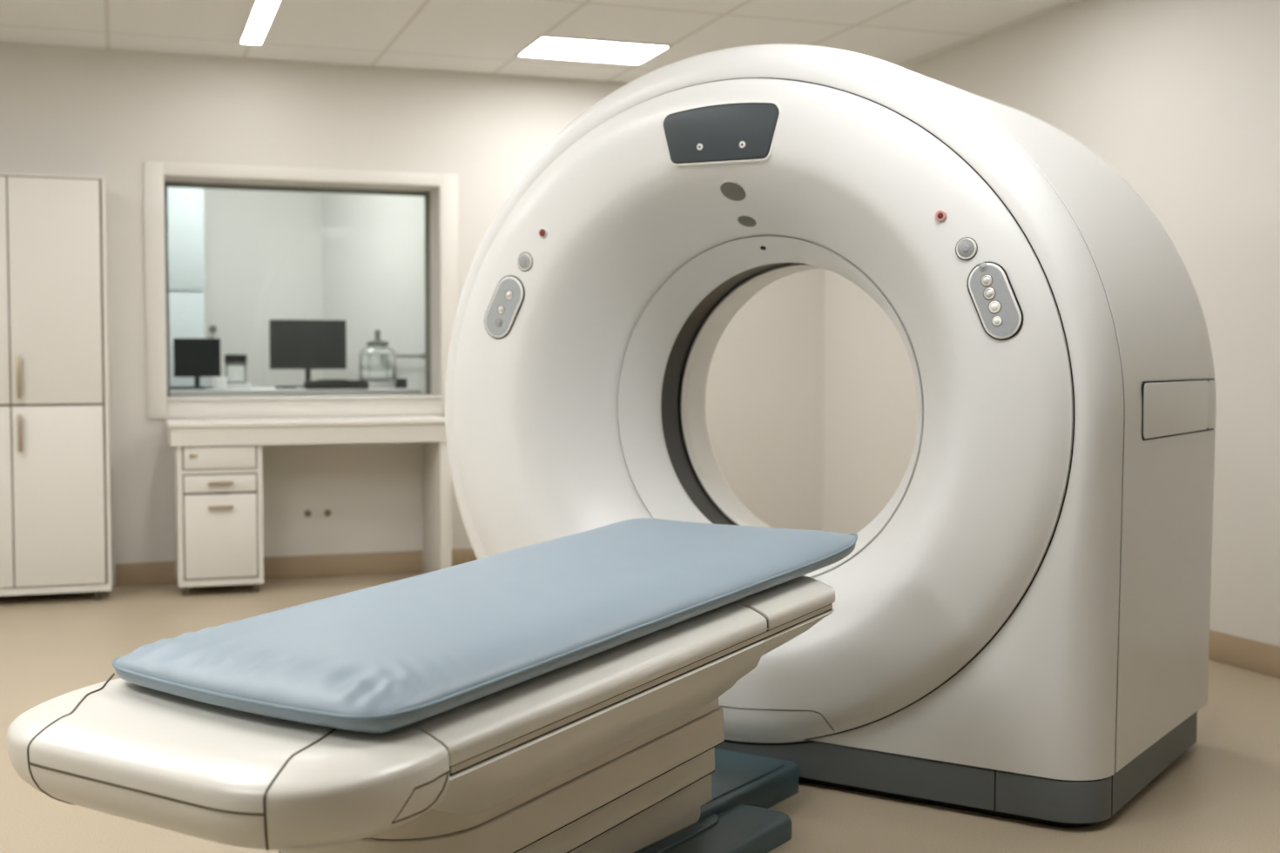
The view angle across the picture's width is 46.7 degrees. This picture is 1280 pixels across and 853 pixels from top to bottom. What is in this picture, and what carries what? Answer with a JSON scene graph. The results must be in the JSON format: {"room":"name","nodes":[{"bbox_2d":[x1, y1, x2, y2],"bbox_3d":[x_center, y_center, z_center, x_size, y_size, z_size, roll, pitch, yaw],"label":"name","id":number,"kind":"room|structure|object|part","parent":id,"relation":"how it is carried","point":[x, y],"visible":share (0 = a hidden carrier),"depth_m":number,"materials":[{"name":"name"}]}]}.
{"room":"radiology room","nodes":[
{"label":"radiology room","id":0,"kind":"room"},
{"bbox_2d":[203,188,323,387],"bbox_3d":[-2.208,-0.591,9.010,3.000,2.470,0.100,-1,3,-19],"label":"wall","id":1,"kind":"structure","parent":0,"point":[263,249],"depth_m":8.92,"materials":[{"name":"white paint"}]},
{"bbox_2d":[208,324,216,332],"bbox_3d":[-2.536,-0.582,8.813,0.044,0.043,0.055,-1,3,-19],"label":"wall hook","id":2,"kind":"object","parent":1,"relation":"attached to","point":[212,328],"visible":1,"depth_m":8.79,"materials":[{"name":"grey metal"}]},
{"bbox_2d":[321,193,425,394],"bbox_3d":[-1.351,-0.563,8.394,0.094,2.470,1.760,-2,3,-39],"label":"wall","id":3,"kind":"structure","parent":0,"point":[373,245],"depth_m":8.50,"materials":[{"name":"white paint"}]},
{"bbox_2d":[396,353,424,359],"bbox_3d":[-1.305,-0.390,8.214,0.048,0.036,0.700,-2,3,-39],"label":"wall rail","id":4,"kind":"object","parent":3,"relation":"attached to","point":[422,355],"visible":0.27,"depth_m":8.10,"materials":[{"name":"grey metal"}]},
{"bbox_2d":[0,41,823,586],"bbox_3d":[-1.980,-0.507,7.153,6.200,2.470,0.300,-1,3,-19],"label":"wall","id":5,"kind":"structure","parent":0,"point":[64,110],"depth_m":7.17,"materials":[{"name":"beige paint"}]},
{"bbox_2d":[116,548,477,586],"bbox_3d":[-0.722,0.662,7.480,3.616,0.105,0.014,-1,3,-19],"label":"baseboard","id":6,"kind":"structure","parent":5,"relation":"attached to","point":[401,562],"depth_m":7.18,"materials":[{"name":"beige wood"}]},
{"bbox_2d":[143,161,458,418],"bbox_3d":[-1.596,-0.640,7.116,1.475,1.190,0.012,-1,3,-19],"label":"trim","id":7,"kind":"structure","parent":5,"relation":"attached to","point":[158,407],"depth_m":7.06,"materials":[{"name":"white wood"}]},
{"bbox_2d":[164,181,442,400],"bbox_3d":[-1.641,-0.659,7.242,1.295,1.045,0.316,-1,3,-19],"label":"window","id":8,"kind":"structure","parent":5,"relation":"in","point":[426,194],"depth_m":7.28,"materials":[{"name":"grey metal"}]},
{"bbox_3d":[-1.635,-0.142,7.250,1.295,0.012,0.285,-1,3,-19],"label":"sill","id":9,"kind":"part","parent":8,"relation":"part of","materials":[{"name":"white"}]},
{"bbox_2d":[303,510,311,517],"bbox_3d":[-1.604,0.420,7.163,0.034,0.034,0.009,-1,3,-19],"label":"wall outlet","id":10,"kind":"object","parent":5,"relation":"attached to","point":[307,513],"visible":1,"depth_m":7.16,"materials":[{"name":"brown plastic"}]},
{"bbox_2d":[323,509,331,516],"bbox_3d":[-1.514,0.419,7.194,0.034,0.034,0.009,-1,3,-19],"label":"wall outlet","id":11,"kind":"object","parent":5,"relation":"attached to","point":[327,513],"visible":1,"depth_m":7.19,"materials":[{"name":"brown plastic"}]},
{"bbox_2d":[0,0,1078,82],"bbox_3d":[-0.701,-1.627,3.446,6.400,0.100,11.700,-1,3,-19],"label":"ceiling","id":12,"kind":"structure","parent":0,"point":[486,37],"depth_m":6.32,"materials":[{"name":"white tile"}]},
{"bbox_2d":[237,0,282,45],"bbox_3d":[-1.360,-1.667,5.547,0.109,0.008,2.324,-1,3,-19],"label":"recessed light","id":13,"kind":"object","parent":12,"relation":"in","point":[262,14],"visible":1,"depth_m":6.20,"materials":[{"name":"white plastic"}]},
{"bbox_2d":[515,35,672,64],"bbox_3d":[-0.218,-1.723,6.798,0.614,0.008,0.434,-1,3,-19],"label":"recessed light","id":14,"kind":"object","parent":12,"relation":"in","point":[543,46],"visible":1,"depth_m":6.78,"materials":[{"name":"white plastic"}]},
{"bbox_2d":[0,572,1279,852],"bbox_3d":[-0.701,0.941,3.562,6.400,0.100,11.700,-1,3,-19],"label":"floor","id":15,"kind":"structure","parent":0,"point":[1222,795],"depth_m":3.62,"materials":[{"name":"beige plastic"}]},
{"bbox_2d":[0,172,112,599],"bbox_3d":[-2.747,-0.162,6.481,0.800,1.840,0.483,-1,3,-19],"label":"tall cabinet","id":16,"kind":"object","parent":15,"relation":"on","point":[56,513],"visible":1,"depth_m":6.34,"materials":[{"name":"white laminate"}]},
{"bbox_3d":[-2.855,-0.572,6.213,0.383,0.960,0.020,-1,3,-19],"label":"door","id":17,"kind":"part","parent":16,"relation":"part of","materials":[{"name":"white laminate"}]},
{"bbox_3d":[-2.855,0.303,6.253,0.383,0.772,0.020,-1,3,-19],"label":"door","id":18,"kind":"part","parent":16,"relation":"part of","materials":[{"name":"white laminate"}]},
{"bbox_3d":[-2.630,-0.210,6.281,0.018,0.185,0.033,-1,3,-19],"label":"door handle","id":19,"kind":"part","parent":16,"relation":"part of","materials":[{"name":"brown metal"}]},
{"bbox_3d":[-2.630,0.027,6.292,0.018,0.160,0.033,-1,3,-19],"label":"door handle","id":20,"kind":"part","parent":16,"relation":"part of","materials":[{"name":"brown metal"}]},
{"bbox_3d":[-2.497,-0.578,6.338,0.363,0.960,0.020,-1,3,-19],"label":"door","id":21,"kind":"part","parent":16,"relation":"part of","materials":[{"name":"white laminate"}]},
{"bbox_3d":[-2.497,0.298,6.378,0.363,0.772,0.020,-1,3,-19],"label":"door","id":22,"kind":"part","parent":16,"relation":"part of","materials":[{"name":"white laminate"}]},
{"bbox_3d":[-2.381,0.735,6.506,0.036,0.046,0.036,-1,3,-19],"label":"leg","id":23,"kind":"part","parent":16,"relation":"part of","materials":[{"name":"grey metal"}]},
{"bbox_2d":[167,187,206,386],"bbox_3d":[-3.002,-0.355,8.443,1.000,2.050,0.460,-1,3,-19],"label":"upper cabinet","id":24,"kind":"object","parent":15,"relation":"on","point":[185,205],"visible":0.11,"depth_m":8.36,"materials":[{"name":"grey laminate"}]},
{"bbox_3d":[-2.669,-1.060,8.319,0.408,0.590,0.018,-1,3,-19],"label":"door","id":25,"kind":"part","parent":24,"relation":"part of","materials":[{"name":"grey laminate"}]},
{"bbox_3d":[-2.669,-0.071,8.364,0.408,1.370,0.018,-1,3,-19],"label":"door","id":26,"kind":"part","parent":24,"relation":"part of","materials":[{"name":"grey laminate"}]},
{"bbox_2d":[173,444,263,595],"bbox_3d":[-1.929,0.411,6.782,0.365,0.669,0.450,-1,3,-19],"label":"drawer unit","id":27,"kind":"object","parent":15,"relation":"on","point":[218,489],"visible":0.98,"depth_m":6.59,"materials":[{"name":"white laminate"}]},
{"bbox_3d":[-1.866,0.254,6.595,0.309,0.076,0.020,-1,3,-19],"label":"drawer","id":28,"kind":"part","parent":27,"relation":"part of","materials":[{"name":"white laminate"}]},
{"bbox_3d":[-1.866,0.138,6.590,0.309,0.098,0.020,-1,3,-19],"label":"drawer","id":29,"kind":"part","parent":27,"relation":"part of","materials":[{"name":"white laminate"}]},
{"bbox_3d":[-1.866,0.488,6.605,0.309,0.372,0.020,-1,3,-19],"label":"file drawer","id":30,"kind":"part","parent":27,"relation":"part of","materials":[{"name":"white laminate"}]},
{"bbox_3d":[-1.859,0.359,6.579,0.108,0.016,0.025,-1,3,-19],"label":"drawer handle","id":31,"kind":"part","parent":27,"relation":"part of","materials":[{"name":"brown metal"}]},
{"bbox_3d":[-1.859,0.251,6.574,0.108,0.016,0.025,-1,3,-19],"label":"drawer handle","id":32,"kind":"part","parent":27,"relation":"part of","materials":[{"name":"brown metal"}]},
{"bbox_2d":[170,387,421,396],"bbox_3d":[-2.023,0.254,7.703,1.660,0.900,0.698,-1,3,-19],"label":"countertop","id":33,"kind":"structure","parent":15,"relation":"on","point":[254,391],"depth_m":7.44,"materials":[{"name":"white plastic"}]},
{"bbox_2d":[169,386,205,390],"bbox_3d":[-2.281,-0.194,7.465,0.180,0.016,0.080,-1,3,-19],"label":"tablet","id":34,"kind":"object","parent":33,"relation":"on","point":[171,387],"visible":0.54,"depth_m":7.43,"materials":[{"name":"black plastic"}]},
{"bbox_2d":[173,338,221,389],"bbox_3d":[-2.287,-0.325,7.658,0.232,0.260,0.120,-1,3,-19],"label":"computer monitor","id":35,"kind":"object","parent":33,"relation":"on","point":[196,358],"visible":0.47,"depth_m":7.63,"materials":[{"name":"black plastic"}]},
{"bbox_2d":[212,377,227,390],"bbox_3d":[-2.123,-0.219,7.497,0.072,0.064,0.072,-1,3,-19],"label":"cup","id":36,"kind":"object","parent":33,"relation":"on","point":[219,383],"visible":1,"depth_m":7.47,"materials":[{"name":"white ceramic"}]},
{"bbox_2d":[224,354,251,389],"bbox_3d":[-2.091,-0.284,7.676,0.150,0.178,0.114,-1,3,-19],"label":"storage jar","id":37,"kind":"object","parent":33,"relation":"on","point":[235,364],"visible":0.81,"depth_m":7.63,"materials":[{"name":"clear glass"}]},
{"bbox_3d":[-2.091,-0.352,7.672,0.114,0.042,0.114,-1,3,-19],"label":"lid","id":38,"kind":"part","parent":37,"relation":"part of","materials":[{"name":"black plastic"}]},
{"bbox_3d":[-2.091,-0.280,7.676,0.106,0.114,0.106,-1,3,-19],"label":"glass","id":39,"kind":"part","parent":37,"relation":"part of","materials":[{"name":"white"}]},
{"bbox_2d":[275,385,295,389],"bbox_3d":[-1.847,-0.204,7.722,0.100,0.014,0.060,-1,3,-19],"label":"computer mouse","id":40,"kind":"object","parent":33,"relation":"on","point":[276,387],"visible":1,"depth_m":7.70,"materials":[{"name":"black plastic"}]},
{"bbox_2d":[269,319,346,388],"bbox_3d":[-1.769,-0.387,7.901,0.400,0.362,0.120,-1,3,-19],"label":"computer monitor","id":41,"kind":"object","parent":33,"relation":"on","point":[307,345],"visible":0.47,"depth_m":7.88,"materials":[{"name":"black plastic"}]},
{"bbox_2d":[303,380,369,389],"bbox_3d":[-1.559,-0.214,7.611,0.320,0.044,0.100,-1,3,-19],"label":"keyboard","id":42,"kind":"object","parent":33,"relation":"on","point":[310,384],"visible":1,"depth_m":7.56,"materials":[{"name":"black plastic"}]},
{"bbox_2d":[357,329,397,388],"bbox_3d":[-1.404,-0.363,7.934,0.217,0.312,0.205,-1,3,-19],"label":"flask","id":43,"kind":"object","parent":33,"relation":"on","point":[377,365],"visible":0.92,"depth_m":7.86,"materials":[{"name":"white"}]},
{"bbox_3d":[-1.404,-0.339,7.935,0.196,0.186,0.196,-1,3,-19],"label":"glass","id":44,"kind":"part","parent":43,"relation":"part of","materials":[{"name":"white"}]},
{"bbox_2d":[395,378,407,388],"bbox_3d":[-1.264,-0.229,7.851,0.055,0.052,0.060,-1,3,-19],"label":"box","id":45,"kind":"object","parent":33,"relation":"on","point":[400,383],"visible":0.98,"depth_m":7.82,"materials":[{"name":"black plastic"}]},
{"bbox_2d":[165,415,451,573],"bbox_3d":[-1.535,0.352,6.925,1.275,0.775,0.464,-1,3,-19],"label":"desk","id":46,"kind":"object","parent":15,"relation":"on","point":[430,430],"visible":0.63,"depth_m":6.82,"materials":[{"name":"white"}]},
{"bbox_3d":[-0.978,0.395,7.133,0.052,0.670,0.444,-1,3,-19],"label":"panel","id":47,"kind":"part","parent":46,"relation":"part of","materials":[{"name":"white laminate"}]},
{"bbox_2d":[6,575,835,852],"bbox_3d":[-0.208,0.625,2.874,0.786,0.593,1.933,2,3,34],"label":"table","id":48,"kind":"object","parent":15,"relation":"on","point":[611,751],"visible":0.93,"depth_m":2.32,"materials":[{"name":"beige plastic"}]},
{"bbox_2d":[111,518,857,734],"bbox_3d":[-0.196,0.322,2.830,0.653,0.151,1.560,2,3,34],"label":"mattress","id":49,"kind":"object","parent":48,"relation":"on","point":[387,657],"visible":1,"depth_m":2.46,"materials":[{"name":"blue leather"}]},
{"bbox_3d":[-0.321,0.403,2.677,0.744,0.050,0.923,2,6,34],"label":"tray rail","id":50,"kind":"part","parent":48,"relation":"part of","materials":[{"name":"beige plastic"}]},
{"bbox_3d":[-0.035,0.865,3.406,0.485,0.066,0.862,2,3,34],"label":"plate","id":51,"kind":"part","parent":48,"relation":"part of","materials":[{"name":"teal plastic"}]},
{"bbox_3d":[-0.202,0.900,2.851,0.445,0.045,1.350,2,3,34],"label":"plate","id":52,"kind":"part","parent":48,"relation":"part of","materials":[{"name":"teal plastic"}]},
{"bbox_2d":[444,43,1216,828],"bbox_3d":[0.475,-0.065,4.133,1.956,1.858,1.040,2,3,34],"label":"scanner","id":53,"kind":"object","parent":15,"relation":"on","point":[1020,632],"visible":0.88,"depth_m":3.56,"materials":[{"name":"ivory plastic"},{"name":"dark grey plastic"}]},
{"bbox_2d":[538,228,547,237],"bbox_3d":[-0.260,-0.521,3.988,0.027,0.027,0.010,2,3,34],"label":"indicator light","id":54,"kind":"object","parent":53,"relation":"on","point":[542,232],"depth_m":3.98,"materials":[{"name":"red plastic"}]},
{"bbox_3d":[0.203,-0.726,3.681,0.328,0.136,0.024,2,3,34],"label":"display panel","id":55,"kind":"part","parent":53,"relation":"part of","materials":[{"name":"grey plastic"}]},
{"bbox_2d":[936,212,943,218],"bbox_3d":[0.680,-0.477,3.358,0.014,0.014,0.008,2,3,34],"label":"lamp","id":56,"kind":"object","parent":53,"relation":"on","point":[939,215],"depth_m":3.36,"materials":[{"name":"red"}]},
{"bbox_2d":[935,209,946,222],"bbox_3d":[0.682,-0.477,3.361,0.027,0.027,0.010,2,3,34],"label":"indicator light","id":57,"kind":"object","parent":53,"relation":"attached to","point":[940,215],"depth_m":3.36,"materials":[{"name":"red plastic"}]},
{"bbox_3d":[1.347,-0.048,3.694,0.009,0.129,0.665,2,3,34],"label":"access panel","id":58,"kind":"part","parent":53,"relation":"part of","materials":[{"name":"beige plastic"}]},
{"bbox_2d":[822,0,1279,646],"bbox_3d":[2.557,-0.353,3.728,0.100,2.470,9.770,-1,3,-19],"label":"wall","id":59,"kind":"structure","parent":0,"point":[1181,98],"depth_m":5.30,"materials":[{"name":"beige paint"}]},
{"bbox_2d":[1208,629,1279,679],"bbox_3d":[2.553,0.836,3.621,0.014,0.105,9.470,-1,3,-19],"label":"baseboard","id":60,"kind":"structure","parent":59,"relation":"attached to","point":[1254,656],"depth_m":5.03,"materials":[{"name":"beige"}]}
]}

